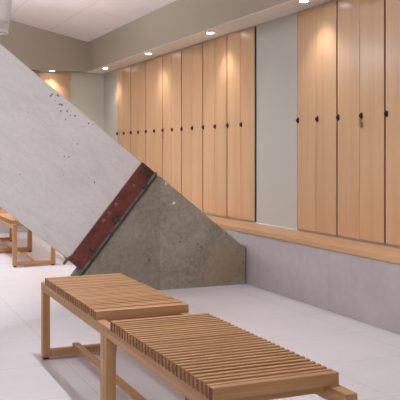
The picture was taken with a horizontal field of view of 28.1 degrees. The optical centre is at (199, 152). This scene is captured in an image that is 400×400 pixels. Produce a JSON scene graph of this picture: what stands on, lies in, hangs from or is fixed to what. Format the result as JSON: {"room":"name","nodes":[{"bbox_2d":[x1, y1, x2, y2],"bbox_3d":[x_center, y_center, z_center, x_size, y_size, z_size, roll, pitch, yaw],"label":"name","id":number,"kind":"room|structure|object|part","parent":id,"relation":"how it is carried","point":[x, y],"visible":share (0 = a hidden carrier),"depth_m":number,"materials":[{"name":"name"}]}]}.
{"room":"changing room","nodes":[
{"label":"changing room","id":0,"kind":"room"},
{"bbox_2d":[0,223,26,232],"bbox_3d":[-5.070,0.977,11.655,6.920,0.547,0.059,0,0,-23],"label":"wall","id":1,"kind":"structure","parent":0,"point":[3,229],"depth_m":12.52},
{"bbox_2d":[34,72,69,101],"bbox_3d":[-2.413,-0.289,12.806,0.665,1.982,0.049,0,0,-23],"label":"locker","id":2,"kind":"object","parent":1,"relation":"on","point":[60,82],"visible":0.06,"depth_m":12.87,"materials":[{"name":"brown wood"}]},
{"bbox_3d":[-2.570,-0.290,12.749,0.330,1.979,0.019,0,0,-23],"label":"door","id":3,"kind":"part","parent":2,"relation":"part of","materials":[{"name":"brown wood"}]},
{"bbox_3d":[-2.263,-0.290,12.881,0.330,1.979,0.019,0,0,-23],"label":"door","id":4,"kind":"part","parent":2,"relation":"part of","materials":[{"name":"brown wood"}]},
{"bbox_2d":[0,20,87,72],"bbox_3d":[-5.055,-2.312,11.645,6.939,2.008,0.390,0,0,-23],"label":"wall","id":5,"kind":"structure","parent":0,"point":[39,49],"depth_m":12.57,"materials":[{"name":"beige paint"}]},
{"bbox_2d":[33,71,103,130],"bbox_3d":[-4.952,-0.029,11.820,7.268,2.558,0.150,0,0,-23],"label":"wall","id":6,"kind":"structure","parent":0,"point":[86,89],"depth_m":13.09,"materials":[{"name":"paint"}]},
{"bbox_2d":[10,0,175,41],"bbox_3d":[-1.939,-2.589,4.293,7.040,1.618,15.620,0,0,-23],"label":"ceiling","id":7,"kind":"structure","parent":0,"point":[85,20],"depth_m":11.07,"materials":[{"name":"white paint"}]},
{"bbox_2d":[0,0,11,34],"bbox_3d":[-1.994,-1.711,7.743,0.430,1.097,0.430,0,0,-23],"label":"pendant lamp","id":8,"kind":"object","parent":7,"relation":"hanging from","point":[5,5],"visible":1,"depth_m":7.67,"materials":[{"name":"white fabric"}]},
{"bbox_3d":[-1.994,-1.535,7.743,0.430,0.530,0.430,0,0,-23],"label":"lamp shade","id":9,"kind":"part","parent":8,"relation":"part of","materials":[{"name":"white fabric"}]},
{"bbox_2d":[0,232,399,399],"bbox_3d":[-1.766,1.300,4.651,7.640,0.100,16.140,0,0,-23],"label":"floor","id":10,"kind":"structure","parent":0,"point":[366,357],"depth_m":5.42,"materials":[{"name":"tile"}]},
{"bbox_2d":[0,207,27,248],"bbox_3d":[-2.618,0.997,10.666,0.472,0.506,1.331,0,0,-23],"label":"slatted bench","id":11,"kind":"object","parent":10,"relation":"on","point":[2,239],"visible":0.23,"depth_m":10.59,"materials":[{"name":"brown wood"}]},
{"bbox_3d":[-2.677,1.037,11.338,0.045,0.402,0.048,0,0,-23],"label":"leg","id":12,"kind":"part","parent":11,"relation":"part of","materials":[{"name":"brown wood"}]},
{"bbox_2d":[0,213,54,266],"bbox_3d":[-2.089,0.997,9.441,0.472,0.506,1.331,0,0,-23],"label":"slatted bench","id":13,"kind":"object","parent":10,"relation":"on","point":[6,219],"visible":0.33,"depth_m":8.90,"materials":[{"name":"brown wood"}]},
{"bbox_3d":[-2.284,0.810,9.357,0.044,0.051,1.331,0,0,-23],"label":"rail","id":14,"kind":"part","parent":13,"relation":"part of","materials":[{"name":"brown wood"}]},
{"bbox_3d":[-2.089,0.767,9.441,0.472,0.045,1.105,0,0,-23],"label":"seat","id":15,"kind":"part","parent":13,"relation":"part of","materials":[{"name":"brown wood"}]},
{"bbox_3d":[-2.030,1.037,8.769,0.045,0.402,0.048,0,0,-23],"label":"leg","id":16,"kind":"part","parent":13,"relation":"part of","materials":[{"name":"brown wood"}]},
{"bbox_3d":[-2.149,1.037,10.113,0.045,0.402,0.048,0,0,-23],"label":"leg","id":17,"kind":"part","parent":13,"relation":"part of","materials":[{"name":"brown wood"}]},
{"bbox_3d":[-1.641,1.037,8.937,0.045,0.402,0.048,0,0,-23],"label":"leg","id":18,"kind":"part","parent":13,"relation":"part of","materials":[{"name":"brown wood"}]},
{"bbox_2d":[41,273,189,399],"bbox_3d":[-0.491,0.997,4.357,0.472,0.506,1.331,0,0,-23],"label":"slatted bench","id":19,"kind":"object","parent":10,"relation":"on","point":[97,300],"visible":0.89,"depth_m":4.20,"materials":[{"name":"brown wood"}]},
{"bbox_3d":[-0.939,1.037,4.862,0.045,0.402,0.048,0,0,-23],"label":"leg","id":20,"kind":"part","parent":19,"relation":"part of","materials":[{"name":"brown wood"}]},
{"bbox_3d":[-0.685,0.810,4.274,0.044,0.051,1.331,0,0,-23],"label":"rail","id":21,"kind":"part","parent":19,"relation":"part of","materials":[{"name":"brown wood"}]},
{"bbox_3d":[-0.431,1.037,3.686,0.045,0.402,0.048,0,0,-23],"label":"leg","id":22,"kind":"part","parent":19,"relation":"part of","materials":[{"name":"brown wood"}]},
{"bbox_3d":[-0.491,0.767,4.357,0.472,0.045,1.105,0,0,-23],"label":"seat","id":23,"kind":"part","parent":19,"relation":"part of","materials":[{"name":"brown wood"}]},
{"bbox_3d":[-0.284,0.801,3.878,0.377,0.022,0.032,0,0,-23],"label":"cross rail","id":24,"kind":"part","parent":19,"relation":"part of","materials":[{"name":"brown wood"}]},
{"bbox_2d":[81,174,245,289],"bbox_3d":[-0.386,0.721,7.375,1.742,1.059,0.174,0,0,-23],"label":"concrete footing","id":25,"kind":"object","parent":10,"relation":"on","point":[164,241],"visible":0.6,"depth_m":7.33,"materials":[{"name":"concrete"}]},
{"bbox_2d":[0,44,156,275],"bbox_3d":[-3.136,-1.082,6.157,5.921,4.375,0.252,0,0,-23],"label":"diagonal beam","id":26,"kind":"structure","parent":25,"relation":"on","point":[63,177],"depth_m":6.93,"materials":[{"name":"concrete"}]},
{"bbox_3d":[-0.774,0.639,7.201,0.756,0.932,0.193,0,0,-23],"label":"plate","id":27,"kind":"part","parent":26,"relation":"part of","materials":[{"name":"metal"}]},
{"bbox_2d":[104,313,356,399],"bbox_3d":[0.038,0.997,3.132,0.472,0.506,1.331,0,0,-23],"label":"slatted bench","id":28,"kind":"object","parent":10,"relation":"on","point":[203,356],"visible":1,"depth_m":2.93,"materials":[{"name":"brown wood"}]},
{"bbox_3d":[-0.410,1.037,3.637,0.045,0.402,0.048,0,0,-23],"label":"leg","id":29,"kind":"part","parent":28,"relation":"part of","materials":[{"name":"brown wood"}]},
{"bbox_3d":[-0.157,0.810,3.049,0.044,0.051,1.331,0,0,-23],"label":"rail","id":30,"kind":"part","parent":28,"relation":"part of","materials":[{"name":"brown wood"}]},
{"bbox_3d":[0.244,0.801,2.653,0.377,0.022,0.032,0,0,-23],"label":"cross rail","id":31,"kind":"part","parent":28,"relation":"part of","materials":[{"name":"brown wood"}]},
{"bbox_3d":[0.232,0.810,3.216,0.044,0.051,1.331,0,0,-23],"label":"rail","id":32,"kind":"part","parent":28,"relation":"part of","materials":[{"name":"brown wood"}]},
{"bbox_2d":[88,0,314,72],"bbox_3d":[1.420,-1.597,5.998,0.478,0.566,15.890,0,0,-23],"label":"ceiling soffit","id":33,"kind":"structure","parent":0,"point":[179,19],"depth_m":9.56,"materials":[{"name":"beige paint"}]},
{"bbox_2d":[104,0,399,248],"bbox_3d":[1.600,-0.029,5.994,0.150,2.558,15.740,0,0,-23],"label":"wall","id":34,"kind":"structure","parent":0,"point":[276,39],"depth_m":7.83,"materials":[{"name":"white paint"}]},
{"bbox_2d":[85,0,332,73],"bbox_3d":[1.381,-1.311,5.899,0.326,0.006,15.739,0,0,-23],"label":"trim","id":35,"kind":"structure","parent":34,"relation":"attached to","point":[292,6],"depth_m":8.54,"materials":[{"name":"paint"}]},
{"bbox_2d":[256,222,297,230],"bbox_3d":[0.739,0.713,7.787,0.012,0.012,0.838,0,0,-23],"label":"baseboard","id":36,"kind":"structure","parent":34,"relation":"attached to","point":[256,222],"depth_m":7.75,"materials":[{"name":"white metal"}]},
{"bbox_2d":[222,228,399,334],"bbox_3d":[1.381,1.008,5.899,0.328,0.484,15.740,0,0,-23],"label":"wall","id":37,"kind":"structure","parent":0,"point":[362,289],"depth_m":6.36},
{"bbox_2d":[207,215,399,263],"bbox_3d":[1.378,0.743,5.887,0.338,0.045,15.720,0,0,-23],"label":"wooden ledge","id":38,"kind":"object","parent":37,"relation":"on","point":[372,251],"visible":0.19,"depth_m":6.66,"materials":[{"name":"brown wood"}]},
{"bbox_2d":[116,66,130,152],"bbox_3d":[-1.164,-0.294,12.159,0.042,1.992,0.668,0,0,-23],"label":"locker","id":39,"kind":"object","parent":38,"relation":"on","point":[123,134],"visible":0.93,"depth_m":12.12,"materials":[{"name":"brown wood"}]},
{"bbox_3d":[-1.217,-0.295,12.313,0.016,1.989,0.320,0,0,-23],"label":"door","id":40,"kind":"part","parent":39,"relation":"part of","materials":[{"name":"brown wood"}]},
{"bbox_3d":[-1.088,-0.295,12.014,0.016,1.989,0.320,0,0,-23],"label":"door","id":41,"kind":"part","parent":39,"relation":"part of","materials":[{"name":"brown wood"}]},
{"bbox_2d":[130,61,145,164],"bbox_3d":[-0.899,-0.294,11.545,0.042,1.992,0.668,0,0,-23],"label":"locker","id":42,"kind":"object","parent":38,"relation":"on","point":[138,71],"visible":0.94,"depth_m":11.53,"materials":[{"name":"brown wood"}]},
{"bbox_3d":[-0.953,-0.295,11.700,0.016,1.989,0.320,0,0,-23],"label":"door","id":43,"kind":"part","parent":42,"relation":"part of","materials":[{"name":"brown wood"}]},
{"bbox_3d":[-0.824,-0.295,11.400,0.016,1.989,0.320,0,0,-23],"label":"door","id":44,"kind":"part","parent":42,"relation":"part of","materials":[{"name":"brown wood"}]},
{"bbox_2d":[145,56,162,177],"bbox_3d":[-0.634,-0.294,10.931,0.042,1.992,0.668,0,0,-23],"label":"locker","id":45,"kind":"object","parent":38,"relation":"on","point":[154,67],"visible":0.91,"depth_m":10.91,"materials":[{"name":"brown wood"}]},
{"bbox_3d":[-0.688,-0.295,11.086,0.016,1.989,0.320,0,0,-23],"label":"door","id":46,"kind":"part","parent":45,"relation":"part of","materials":[{"name":"brown wood"}]},
{"bbox_3d":[-0.559,-0.295,10.786,0.016,1.989,0.320,0,0,-23],"label":"door","id":47,"kind":"part","parent":45,"relation":"part of","materials":[{"name":"brown wood"}]},
{"bbox_2d":[161,50,181,193],"bbox_3d":[-0.369,-0.294,10.317,0.042,1.992,0.668,0,0,-23],"label":"locker","id":48,"kind":"object","parent":38,"relation":"on","point":[172,62],"visible":0.93,"depth_m":10.29,"materials":[{"name":"brown wood"}]},
{"bbox_3d":[-0.423,-0.295,10.472,0.016,1.989,0.320,0,0,-23],"label":"door","id":49,"kind":"part","parent":48,"relation":"part of","materials":[{"name":"brown wood"}]},
{"bbox_3d":[-0.294,-0.295,10.172,0.016,1.989,0.320,0,0,-23],"label":"door","id":50,"kind":"part","parent":48,"relation":"part of","materials":[{"name":"brown wood"}]},
{"bbox_2d":[180,43,202,211],"bbox_3d":[-0.105,-0.294,9.703,0.042,1.992,0.668,0,0,-23],"label":"locker","id":51,"kind":"object","parent":38,"relation":"on","point":[192,57],"visible":0.94,"depth_m":9.68,"materials":[{"name":"brown wood"}]},
{"bbox_3d":[-0.158,-0.295,9.858,0.016,1.989,0.320,0,0,-23],"label":"door","id":52,"kind":"part","parent":51,"relation":"part of","materials":[{"name":"brown wood"}]},
{"bbox_3d":[-0.029,-0.295,9.558,0.016,1.989,0.320,0,0,-23],"label":"door","id":53,"kind":"part","parent":51,"relation":"part of","materials":[{"name":"brown wood"}]},
{"bbox_2d":[202,36,226,216],"bbox_3d":[0.160,-0.294,9.089,0.042,1.992,0.668,0,0,-23],"label":"locker","id":54,"kind":"object","parent":38,"relation":"on","point":[214,127],"visible":1,"depth_m":9.04,"materials":[{"name":"brown wood"}]},
{"bbox_3d":[0.106,-0.295,9.244,0.016,1.989,0.320,0,0,-23],"label":"door","id":55,"kind":"part","parent":54,"relation":"part of","materials":[{"name":"brown wood"}]},
{"bbox_3d":[0.236,-0.295,8.944,0.016,1.989,0.320,0,0,-23],"label":"door","id":56,"kind":"part","parent":54,"relation":"part of","materials":[{"name":"brown wood"}]},
{"bbox_2d":[226,27,255,221],"bbox_3d":[0.425,-0.294,8.475,0.042,1.992,0.668,0,0,-23],"label":"locker","id":57,"kind":"object","parent":38,"relation":"on","point":[241,46],"visible":1,"depth_m":8.43,"materials":[{"name":"brown wood"}]},
{"bbox_3d":[0.371,-0.295,8.630,0.016,1.989,0.320,0,0,-23],"label":"door","id":58,"kind":"part","parent":57,"relation":"part of","materials":[{"name":"brown wood"}]},
{"bbox_3d":[0.500,-0.295,8.330,0.016,1.989,0.320,0,0,-23],"label":"door","id":59,"kind":"part","parent":57,"relation":"part of","materials":[{"name":"brown wood"}]},
{"bbox_2d":[296,1,336,234],"bbox_3d":[1.024,-0.294,7.086,0.042,1.992,0.668,0,0,-23],"label":"locker","id":60,"kind":"object","parent":38,"relation":"on","point":[316,120],"visible":1,"depth_m":7.05,"materials":[{"name":"brown wood"}]},
{"bbox_3d":[0.970,-0.295,7.241,0.016,1.989,0.320,0,0,-23],"label":"door","id":61,"kind":"part","parent":60,"relation":"part of","materials":[{"name":"brown wood"}]},
{"bbox_3d":[1.099,-0.295,6.941,0.016,1.989,0.320,0,0,-23],"label":"door","id":62,"kind":"part","parent":60,"relation":"part of","materials":[{"name":"brown wood"}]},
{"bbox_2d":[336,0,384,243],"bbox_3d":[1.288,-0.294,6.473,0.042,1.992,0.668,0,0,-23],"label":"locker","id":63,"kind":"object","parent":38,"relation":"on","point":[360,23],"visible":1,"depth_m":6.44,"materials":[{"name":"brown wood"}]},
{"bbox_3d":[1.235,-0.295,6.627,0.016,1.989,0.320,0,0,-23],"label":"door","id":64,"kind":"part","parent":63,"relation":"part of","materials":[{"name":"brown wood"}]},
{"bbox_3d":[1.364,-0.295,6.327,0.016,1.989,0.320,0,0,-23],"label":"door","id":65,"kind":"part","parent":63,"relation":"part of","materials":[{"name":"brown wood"}]},
{"bbox_2d":[384,0,399,245],"bbox_3d":[1.553,-0.294,5.859,0.042,1.992,0.668,0,0,-23],"label":"locker","id":66,"kind":"object","parent":38,"relation":"on","point":[392,7],"visible":1,"depth_m":6.08,"materials":[{"name":"brown wood"}]}
]}

